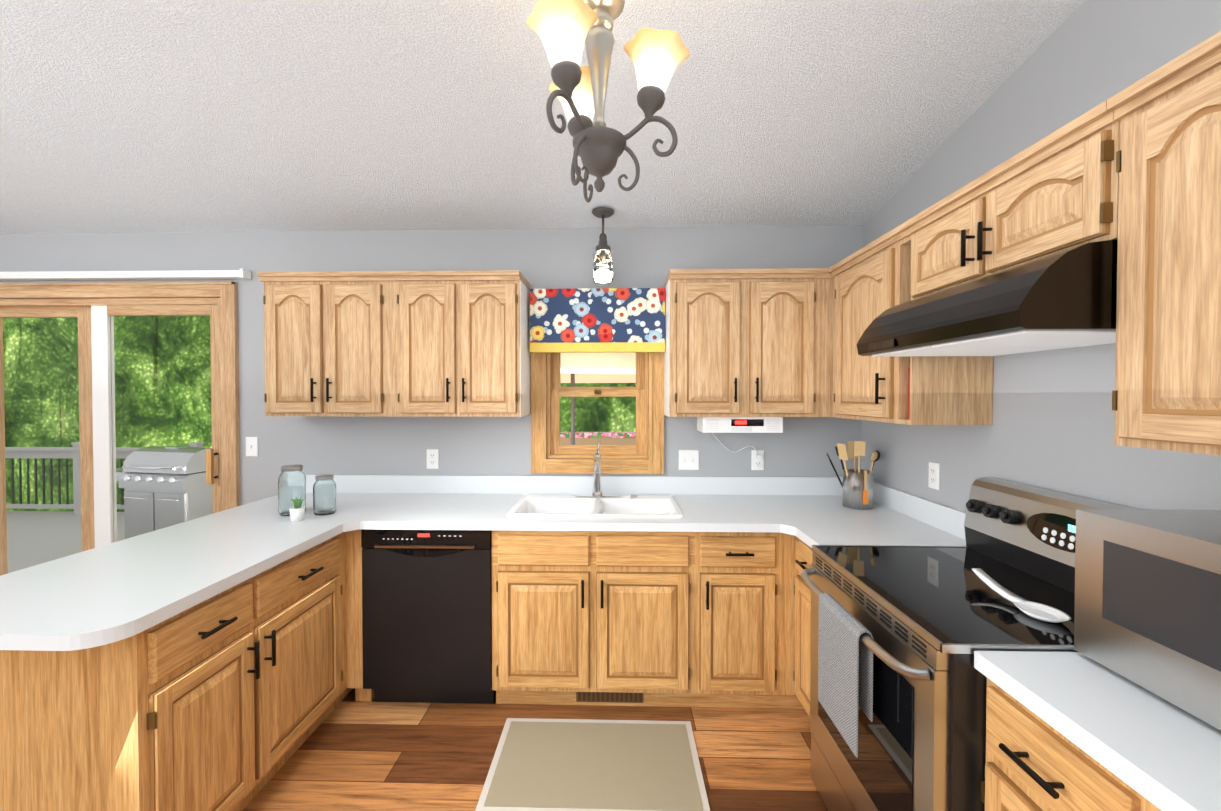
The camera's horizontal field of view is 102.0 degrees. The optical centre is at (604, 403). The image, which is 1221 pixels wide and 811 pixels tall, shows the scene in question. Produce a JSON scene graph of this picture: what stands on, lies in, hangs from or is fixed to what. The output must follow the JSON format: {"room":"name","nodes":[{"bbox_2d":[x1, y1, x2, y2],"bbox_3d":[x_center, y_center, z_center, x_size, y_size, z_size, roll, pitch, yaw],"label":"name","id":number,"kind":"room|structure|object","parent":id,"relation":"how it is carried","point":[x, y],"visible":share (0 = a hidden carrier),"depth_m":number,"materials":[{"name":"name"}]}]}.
{"room":"kitchen","nodes":[
{"label":"kitchen","id":0,"kind":"room"},
{"bbox_2d":[0,226,862,505],"bbox_3d":[-1.847,0.142,3.035,6.980,2.600,0.150,0,1,2],"label":"wall","id":1,"kind":"structure","parent":0,"point":[537,259],"depth_m":2.93,"materials":[{"name":"grey paint"}]},
{"bbox_2d":[0,282,239,575],"bbox_3d":[-3.088,0.360,3.039,1.800,2.165,0.175,0,1,2],"label":"sliding door","id":2,"kind":"structure","parent":1,"relation":"in","point":[94,308],"depth_m":3.01,"materials":[{"name":"brown wood"}]},
{"bbox_2d":[0,269,250,280],"bbox_3d":[-3.197,-0.762,2.945,2.185,0.052,0.066,0,1,2],"label":"blind headrail","id":3,"kind":"object","parent":1,"relation":"attached to","point":[129,275],"visible":1,"depth_m":2.91,"materials":[{"name":"white plastic"}]},
{"bbox_2d":[246,437,257,456],"bbox_3d":[-2.115,0.259,2.960,0.072,0.117,0.015,0,1,2],"label":"light switch","id":4,"kind":"object","parent":1,"relation":"attached to","point":[251,446],"visible":1,"depth_m":2.96,"materials":[{"name":"white plastic"}]},
{"bbox_2d":[257,271,392,416],"bbox_3d":[-1.475,-0.304,2.780,0.690,0.742,0.321,0,1,2],"label":"upper cabinet","id":5,"kind":"object","parent":1,"relation":"attached to","point":[328,344],"depth_m":2.62,"materials":[{"name":"brown wood"}]},
{"bbox_2d":[427,449,438,468],"bbox_3d":[-1.020,0.329,2.935,0.072,0.117,0.008,0,1,2],"label":"electrical outlet","id":6,"kind":"object","parent":1,"relation":"attached to","point":[432,458],"visible":1,"depth_m":2.93,"materials":[{"name":"white plastic"}]},
{"bbox_2d":[389,271,530,416],"bbox_3d":[-0.784,-0.304,2.761,0.691,0.742,0.321,0,1,2],"label":"upper cabinet","id":7,"kind":"object","parent":1,"relation":"attached to","point":[461,339],"depth_m":2.60,"materials":[{"name":"brown wood"}]},
{"bbox_2d":[531,352,663,473],"bbox_3d":[-0.040,-0.119,2.954,0.777,1.054,0.164,0,1,2],"label":"kitchen window","id":8,"kind":"structure","parent":1,"relation":"in","point":[644,454],"depth_m":2.90,"materials":[{"name":"brown wood"}]},
{"bbox_2d":[530,288,664,352],"bbox_3d":[-0.040,-0.470,2.805,0.763,0.356,0.053,0,1,2],"label":"fabric valance","id":9,"kind":"object","parent":8,"relation":"attached to","point":[603,320],"visible":0.93,"depth_m":2.78,"materials":[{"name":"multicoloured fabric"}]},
{"bbox_2d":[679,450,698,469],"bbox_3d":[0.494,0.330,2.891,0.118,0.117,0.015,0,1,2],"label":"double light switch","id":10,"kind":"object","parent":1,"relation":"attached to","point":[688,459],"visible":1,"depth_m":2.89,"materials":[{"name":"white plastic"}]},
{"bbox_2d":[664,271,820,416],"bbox_3d":[0.716,-0.303,2.721,0.747,0.742,0.321,0,1,2],"label":"upper cabinet","id":11,"kind":"object","parent":1,"relation":"attached to","point":[738,343],"depth_m":2.56,"materials":[{"name":"brown wood"}]},
{"bbox_2d":[697,417,782,459],"bbox_3d":[0.736,0.197,2.749,0.420,0.256,0.263,0,1,2],"label":"radio","id":12,"kind":"object","parent":11,"relation":"attached to","point":[712,425],"visible":1,"depth_m":2.62,"materials":[{"name":"white plastic"}]},
{"bbox_2d":[751,450,763,469],"bbox_3d":[0.894,0.330,2.883,0.072,0.117,0.008,0,1,2],"label":"electrical outlet","id":13,"kind":"object","parent":1,"relation":"attached to","point":[756,464],"visible":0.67,"depth_m":2.88,"materials":[{"name":"white plastic"}]},
{"bbox_2d":[242,688,827,810],"bbox_3d":[-1.925,1.537,0.197,6.980,0.100,5.870,0,1,2],"label":"floor","id":14,"kind":"structure","parent":0,"point":[350,754],"depth_m":2.05,"materials":[{"name":"brown wood"}]},
{"bbox_2d":[0,566,275,810],"bbox_3d":[-1.565,1.029,1.565,0.696,0.874,0.470,0,1,2],"label":"base cabinet","id":15,"kind":"object","parent":14,"relation":"on","point":[232,699],"depth_m":1.35,"materials":[{"name":"brown wood"}]},
{"bbox_2d":[0,520,343,650],"bbox_3d":[-1.558,0.568,1.733,0.750,0.039,1.070,0,1,2],"label":"countertop","id":16,"kind":"structure","parent":15,"relation":"on","point":[119,590],"depth_m":1.56,"materials":[{"name":"white laminate"}]},
{"bbox_2d":[276,536,335,772],"bbox_3d":[-1.554,1.022,1.970,0.696,0.874,0.590,0,1,2],"label":"base cabinet","id":17,"kind":"object","parent":14,"relation":"on","point":[306,581],"depth_m":1.99,"materials":[{"name":"brown wood"}]},
{"bbox_2d":[192,475,924,532],"bbox_3d":[-0.216,0.503,2.545,3.388,0.143,0.748,0,1,2],"label":"countertop","id":18,"kind":"structure","parent":17,"relation":"on","point":[377,502],"depth_m":2.67,"materials":[{"name":"white laminate"}]},
{"bbox_2d":[278,465,305,515],"bbox_3d":[-1.524,0.420,2.415,0.116,0.235,0.116,0,1,2],"label":"mason jar","id":19,"kind":"object","parent":18,"relation":"on","point":[291,481],"visible":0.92,"depth_m":2.37,"materials":[{"name":"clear glass"}]},
{"bbox_2d":[289,497,305,521],"bbox_3d":[-1.419,0.485,2.283,0.067,0.108,0.068,0,1,2],"label":"succulent pot","id":20,"kind":"object","parent":18,"relation":"on","point":[297,512],"visible":1,"depth_m":2.27,"materials":[{"name":"white ceramic"}]},
{"bbox_2d":[313,475,335,514],"bbox_3d":[-1.369,0.445,2.421,0.100,0.185,0.100,0,1,2],"label":"mason jar","id":21,"kind":"object","parent":18,"relation":"on","point":[324,494],"visible":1,"depth_m":2.38,"materials":[{"name":"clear glass"}]},
{"bbox_2d":[507,494,683,517],"bbox_3d":[-0.039,0.615,2.581,0.850,0.185,0.493,0,1,2],"label":"sink","id":22,"kind":"object","parent":18,"relation":"in","point":[572,506],"visible":0.48,"depth_m":2.70,"materials":[{"name":"white ceramic"}]},
{"bbox_2d":[574,439,637,497],"bbox_3d":[0.006,0.362,2.682,0.355,0.318,0.238,0,1,2],"label":"faucet","id":23,"kind":"object","parent":18,"relation":"on","point":[597,490],"visible":1,"depth_m":2.75,"materials":[{"name":"silver metal"}]},
{"bbox_2d":[826,441,879,509],"bbox_3d":[1.307,0.361,2.579,0.272,0.347,0.204,0,1,2],"label":"utensil crock","id":24,"kind":"object","parent":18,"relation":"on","point":[857,485],"visible":1,"depth_m":2.51,"materials":[{"name":"silver metal"}]},
{"bbox_2d":[336,529,373,705],"bbox_3d":[-1.508,1.012,2.588,0.754,0.874,0.748,0,1,2],"label":"base cabinet","id":25,"kind":"object","parent":14,"relation":"on","point":[349,642],"depth_m":2.33,"materials":[{"name":"brown wood"}]},
{"bbox_2d":[361,529,495,703],"bbox_3d":[-0.824,1.014,2.611,0.604,0.870,0.649,0,1,2],"label":"dishwasher","id":26,"kind":"object","parent":14,"relation":"on","point":[426,616],"visible":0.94,"depth_m":2.31,"materials":[{"name":"black metal"}]},
{"bbox_2d":[475,718,709,810],"bbox_3d":[-0.035,1.454,2.008,0.840,0.008,0.515,0,1,2],"label":"rug","id":27,"kind":"object","parent":14,"relation":"on","point":[582,765],"visible":1,"depth_m":1.97,"materials":[{"name":"beige fabric"}]},
{"bbox_2d":[672,532,763,707],"bbox_3d":[0.599,1.013,2.583,0.384,0.874,0.644,0,1,2],"label":"base cabinet","id":28,"kind":"object","parent":14,"relation":"on","point":[718,577],"depth_m":2.27,"materials":[{"name":"brown wood"}]},
{"bbox_2d":[796,536,812,716],"bbox_3d":[1.164,1.021,2.075,0.604,0.874,0.383,0,1,2],"label":"base cabinet","id":29,"kind":"object","parent":14,"relation":"on","point":[803,551],"depth_m":2.15,"materials":[{"name":"brown wood"}]},
{"bbox_2d":[776,495,965,547],"bbox_3d":[1.125,0.511,2.035,0.678,0.143,0.318,0,1,2],"label":"countertop","id":30,"kind":"structure","parent":29,"relation":"on","point":[893,520],"depth_m":2.20,"materials":[{"name":"white laminate"}]},
{"bbox_2d":[801,477,1141,810],"bbox_3d":[1.071,0.874,1.501,0.754,1.185,0.756,0,1,2],"label":"range","id":31,"kind":"object","parent":14,"relation":"on","point":[900,635],"visible":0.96,"depth_m":1.40,"materials":[{"name":"black metal"}]},
{"bbox_2d":[981,678,1131,810],"bbox_3d":[1.138,1.038,0.937,0.594,0.874,0.365,0,1,2],"label":"base cabinet","id":32,"kind":"object","parent":14,"relation":"on","point":[1030,765],"depth_m":0.97,"materials":[{"name":"brown wood"}]},
{"bbox_2d":[1132,788,1161,810],"bbox_3d":[1.126,1.045,0.512,0.594,0.874,0.485,0,1,2],"label":"base cabinet","id":33,"kind":"object","parent":14,"relation":"on","point":[1139,803],"depth_m":0.79,"materials":[{"name":"brown wood"}]},
{"bbox_2d":[974,651,1220,810],"bbox_3d":[1.111,0.541,0.137,0.603,0.143,1.946,0,1,2],"label":"countertop","id":34,"kind":"structure","parent":33,"relation":"on","point":[1160,753],"depth_m":0.87,"materials":[{"name":"white laminate"}]},
{"bbox_2d":[1074,509,1220,730],"bbox_3d":[1.220,0.401,0.802,0.367,0.324,0.585,0,1,2],"label":"microwave","id":35,"kind":"object","parent":34,"relation":"on","point":[1147,614],"visible":1,"depth_m":0.94,"materials":[{"name":"silver metal"}]},
{"bbox_2d":[0,0,1084,233],"bbox_3d":[-1.925,-1.485,0.150,6.980,1.053,5.870,0,1,2],"label":"ceiling","id":36,"kind":"structure","parent":0,"point":[128,116],"depth_m":1.96,"materials":[{"name":"white paint"}]},
{"bbox_2d":[592,207,613,284],"bbox_3d":[-0.007,-0.856,2.704,0.124,0.388,0.124,0,1,2],"label":"pendant light","id":37,"kind":"object","parent":36,"relation":"hanging from","point":[603,267],"visible":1,"depth_m":2.67,"materials":[{"name":"glass"}]},
{"bbox_2d":[526,0,689,202],"bbox_3d":[0.018,-0.886,1.177,0.366,0.764,0.375,0,1,2],"label":"chandelier","id":38,"kind":"object","parent":36,"relation":"hanging from","point":[565,30],"visible":1,"depth_m":1.14,"materials":[{"name":"brown metal"}]},
{"bbox_2d":[861,0,1220,511],"bbox_3d":[1.489,-0.231,0.077,0.150,3.440,5.870,0,1,2],"label":"wall","id":39,"kind":"structure","parent":0,"point":[1052,427],"depth_m":1.60,"materials":[{"name":"grey paint"}]},
{"bbox_2d":[825,223,992,424],"bbox_3d":[1.309,-0.295,2.207,0.322,0.742,0.675,0,1,2],"label":"upper cabinet","id":40,"kind":"object","parent":39,"relation":"attached to","point":[908,390],"depth_m":2.01,"materials":[{"name":"brown wood"}]},
{"bbox_2d":[905,191,960,301],"bbox_3d":[1.294,-0.518,1.636,0.322,0.279,0.435,0,1,2],"label":"upper cabinet","id":41,"kind":"object","parent":39,"relation":"attached to","point":[932,237],"depth_m":1.71,"materials":[{"name":"brown wood"}]},
{"bbox_2d":[857,240,1117,356],"bbox_3d":[1.192,-0.270,1.480,0.510,0.202,0.752,0,1,2],"label":"range hood","id":42,"kind":"object","parent":41,"relation":"attached to","point":[1064,299],"visible":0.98,"depth_m":1.21,"materials":[{"name":"black metal"}]},
{"bbox_2d":[928,461,939,489],"bbox_3d":[1.466,0.320,2.202,0.008,0.117,0.072,0,1,2],"label":"outlet","id":43,"kind":"object","parent":39,"relation":"attached to","point":[934,476],"visible":1,"depth_m":2.19,"materials":[{"name":"white plastic"}]},
{"bbox_2d":[961,103,1108,283],"bbox_3d":[1.285,-0.513,1.311,0.322,0.279,0.435,0,1,2],"label":"upper cabinet","id":44,"kind":"object","parent":39,"relation":"attached to","point":[1052,197],"depth_m":1.28,"materials":[{"name":"brown wood"}]},
{"bbox_2d":[1105,35,1220,455],"bbox_3d":[1.270,-0.273,0.766,0.322,0.742,0.660,0,1,2],"label":"upper cabinet","id":45,"kind":"object","parent":39,"relation":"attached to","point":[1133,169],"depth_m":0.98,"materials":[{"name":"brown wood"}]},
{"label":"outside","id":46,"kind":"structure","parent":0,"visible":0},
{"bbox_2d":[6,511,124,572],"bbox_3d":[-6.197,2.239,6.463,9.400,1.300,6.360,0,1,2],"label":"floor","id":47,"kind":"structure","parent":46,"point":[33,537],"depth_m":5.94,"materials":[{"name":"grey wood"}]},
{"bbox_2d":[5,442,203,514],"bbox_3d":[-7.076,1.064,7.048,7.610,1.030,0.140,0,1,2],"label":"rail","id":48,"kind":"object","parent":47,"relation":"on","point":[73,452],"depth_m":7.05,"materials":[{"name":"grey wood"}]},
{"bbox_2d":[116,446,212,538],"bbox_3d":[-4.947,1.040,5.539,1.270,1.125,0.599,0,1,12],"label":"grill","id":49,"kind":"object","parent":47,"relation":"on","point":[166,480],"depth_m":5.28,"materials":[{"name":"silver metal"}]},
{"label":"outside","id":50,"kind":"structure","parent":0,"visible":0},
{"bbox_2d":[3,316,635,511],"bbox_3d":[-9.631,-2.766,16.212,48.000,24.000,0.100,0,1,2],"label":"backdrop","id":51,"kind":"structure","parent":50,"point":[152,372],"depth_m":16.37,"materials":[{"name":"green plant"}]},
{"bbox_2d":[560,432,635,444],"bbox_3d":[0.126,1.042,7.197,3.200,1.270,0.510,0,1,2],"label":"flower box","id":52,"kind":"object","parent":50,"point":[585,439],"depth_m":6.95,"materials":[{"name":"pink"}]},
{"bbox_2d":[561,353,635,444],"bbox_3d":[-0.330,0.409,5.154,2.900,2.600,2.900,0,1,2],"label":"umbrella","id":53,"kind":"object","parent":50,"point":[583,378],"depth_m":4.00,"materials":[{"name":"beige fabric"}]}
]}

